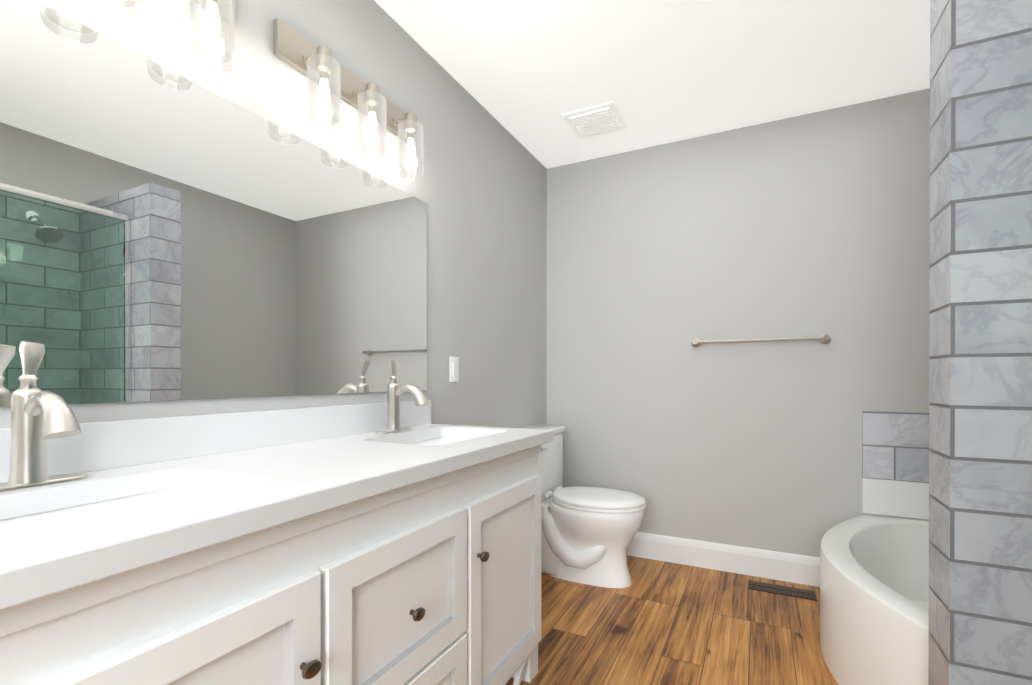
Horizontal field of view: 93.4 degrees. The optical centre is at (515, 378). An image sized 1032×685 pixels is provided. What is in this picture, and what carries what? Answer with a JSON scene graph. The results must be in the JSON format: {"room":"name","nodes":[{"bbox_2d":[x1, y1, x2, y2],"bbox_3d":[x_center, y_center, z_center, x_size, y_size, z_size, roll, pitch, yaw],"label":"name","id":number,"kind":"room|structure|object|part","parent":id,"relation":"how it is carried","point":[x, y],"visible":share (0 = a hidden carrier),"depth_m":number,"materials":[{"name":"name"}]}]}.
{"room":"bathroom","nodes":[
{"label":"bathroom","id":0,"kind":"room"},
{"bbox_2d":[0,0,546,427],"bbox_3d":[-0.969,-0.149,0.974,0.100,2.440,5.200,0,0,27],"label":"wall","id":1,"kind":"structure","parent":0,"point":[479,187],"depth_m":2.08,"materials":[{"name":"grey paint"}]},
{"bbox_2d":[88,0,234,71],"bbox_3d":[-0.828,-0.890,0.980,0.139,0.278,0.600,0,0,27],"label":"sconce","id":2,"kind":"object","parent":1,"relation":"attached to","point":[217,12],"visible":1,"depth_m":1.14,"materials":[{"name":"clear glass"}]},
{"bbox_2d":[0,0,426,406],"bbox_3d":[-0.714,-0.340,1.354,0.006,0.780,1.509,0,0,27],"label":"mirror","id":3,"kind":"object","parent":1,"relation":"attached to","point":[166,233],"visible":1,"depth_m":1.16,"materials":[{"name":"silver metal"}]},
{"bbox_2d":[60,403,431,472],"bbox_3d":[-0.712,0.140,1.343,0.022,0.100,1.556,0,0,27],"label":"backsplash","id":4,"kind":"structure","parent":1,"relation":"attached to","point":[109,444],"depth_m":1.21,"materials":[{"name":"white stone"}]},
{"bbox_2d":[274,18,423,179],"bbox_3d":[-0.499,-0.892,1.631,0.139,0.278,0.600,0,0,27],"label":"sconce","id":5,"kind":"object","parent":1,"relation":"attached to","point":[323,69],"visible":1,"depth_m":1.58,"materials":[{"name":"clear glass"}]},
{"bbox_3d":[-0.479,-0.843,1.621,0.094,0.181,0.494,0,0,27],"label":"glass","id":6,"kind":"part","parent":5,"relation":"part of","materials":[{"name":"glass"}]},
{"bbox_2d":[450,356,458,381],"bbox_3d":[-0.280,-0.043,2.218,0.009,0.116,0.070,0,0,27],"label":"switch plate","id":7,"kind":"object","parent":1,"relation":"attached to","point":[454,369],"visible":1,"depth_m":2.21,"materials":[{"name":"white plastic"}]},
{"bbox_2d":[374,0,929,167],"bbox_3d":[0.148,-1.417,0.408,2.600,0.100,5.200,0,0,27],"label":"ceiling","id":8,"kind":"structure","parent":0,"point":[526,74],"depth_m":2.09,"materials":[{"name":"white paint"}]},
{"bbox_2d":[562,101,625,138],"bbox_3d":[0.418,-1.363,2.579,0.270,0.018,0.270,0,0,27],"label":"ceiling vent","id":9,"kind":"object","parent":8,"relation":"in","point":[595,120],"visible":1,"depth_m":2.55,"materials":[{"name":"white plastic"}]},
{"bbox_2d":[506,555,838,684],"bbox_3d":[0.148,1.123,0.416,2.600,0.100,5.200,0,0,27],"label":"floor","id":10,"kind":"structure","parent":0,"point":[656,622],"depth_m":2.04,"materials":[{"name":"brown wood"}]},
{"bbox_2d":[0,437,553,684],"bbox_3d":[-0.465,0.650,1.215,0.580,0.840,1.500,0,0,27],"label":"bathroom vanity","id":11,"kind":"object","parent":10,"relation":"on","point":[393,540],"depth_m":0.89,"materials":[{"name":"white painted wood"},{"name":"dark bronze metal"}]},
{"bbox_2d":[0,424,553,596],"bbox_3d":[-0.467,0.210,1.219,0.572,0.040,1.556,0,0,27],"label":"countertop","id":12,"kind":"structure","parent":11,"relation":"on","point":[267,482],"depth_m":0.89,"materials":[{"name":"white stone"}]},
{"bbox_2d":[0,341,95,488],"bbox_3d":[-0.818,0.062,0.842,0.179,0.258,0.164,0,0,27],"label":"faucet","id":13,"kind":"object","parent":12,"relation":"on","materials":[{"name":"silver metal"}]},
{"bbox_2d":[0,481,223,532],"bbox_3d":[-0.687,0.299,0.778,0.312,0.159,0.481,0,0,27],"label":"sink","id":14,"kind":"object","parent":12,"relation":"in","point":[55,510],"depth_m":0.91,"materials":[{"name":"white ceramic"}]},
{"bbox_2d":[372,359,430,432],"bbox_3d":[-0.382,0.060,1.709,0.179,0.258,0.163,0,0,27],"label":"faucet","id":15,"kind":"object","parent":12,"relation":"on","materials":[{"name":"silver metal"}]},
{"bbox_2d":[412,433,475,444],"bbox_3d":[-0.251,0.297,1.644,0.312,0.159,0.482,0,0,27],"label":"sink","id":16,"kind":"object","parent":12,"relation":"in","point":[439,437],"depth_m":1.88,"materials":[{"name":"white ceramic"}]},
{"bbox_2d":[520,424,645,587],"bbox_3d":[0.342,0.674,2.651,0.723,0.785,0.456,0,0,27],"label":"toilet","id":17,"kind":"object","parent":10,"relation":"on","point":[588,534],"visible":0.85,"depth_m":2.52,"materials":[{"name":"white ceramic"}]},
{"bbox_3d":[0.115,0.523,2.765,0.214,0.485,0.456,0,0,27],"label":"tank","id":18,"kind":"part","parent":17,"relation":"part of","materials":[{"name":"white ceramic"}]},
{"bbox_3d":[0.433,0.639,2.605,0.520,0.054,0.382,0,0,27],"label":"seat","id":19,"kind":"part","parent":17,"relation":"part of","materials":[{"name":"white plastic"}]},
{"bbox_2d":[748,580,816,600],"bbox_3d":[1.335,1.063,2.449,0.300,0.008,0.110,0,0,27],"label":"floor vent","id":20,"kind":"object","parent":10,"relation":"in","point":[783,590],"visible":1,"depth_m":2.44,"materials":[{"name":"brown metal"}]},
{"bbox_2d":[820,514,928,684],"bbox_3d":[1.619,0.869,1.710,0.930,0.400,1.357,0,0,27],"label":"bathtub","id":21,"kind":"object","parent":10,"relation":"on","point":[874,599],"visible":0.65,"depth_m":1.69,"materials":[{"name":"white ceramic"}]},
{"bbox_2d":[547,88,929,557],"bbox_3d":[1.295,-0.154,2.689,2.400,2.440,0.100,0,0,27],"label":"wall","id":22,"kind":"structure","parent":0,"point":[661,257],"depth_m":2.66,"materials":[{"name":"grey paint"}]},
{"bbox_2d":[626,532,819,586],"bbox_3d":[0.911,0.993,2.821,1.600,0.146,0.016,0,0,27],"label":"baseboard","id":23,"kind":"structure","parent":22,"relation":"attached to","point":[789,567],"depth_m":2.68,"materials":[{"name":"white wood"}]},
{"bbox_2d":[691,334,830,346],"bbox_3d":[1.286,-0.204,2.594,0.672,0.052,0.074,0,0,27],"label":"towel rail","id":24,"kind":"object","parent":22,"relation":"attached to","point":[822,339],"visible":1,"depth_m":2.55,"materials":[{"name":"silver metal"}]},
{"bbox_2d":[862,411,928,482],"bbox_3d":[2.031,0.327,2.256,0.694,0.330,0.014,0,0,27],"label":"wall tile","id":25,"kind":"structure","parent":22,"relation":"attached to","point":[895,446],"depth_m":2.35,"materials":[{"name":"tile"}]},
{"bbox_2d":[862,478,928,519],"bbox_3d":[2.031,0.579,2.258,0.694,0.173,0.012,0,0,27],"label":"wall band","id":26,"kind":"object","parent":22,"relation":"attached to","point":[896,498],"visible":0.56,"depth_m":2.35,"materials":[{"name":"white"}]},
{"bbox_2d":[928,0,1031,684],"bbox_3d":[1.356,0.021,0.993,0.765,2.100,0.150,0,0,27],"label":"wall","id":27,"kind":"structure","parent":0,"point":[980,449],"depth_m":1.07,"materials":[{"name":"tile"}]}
]}

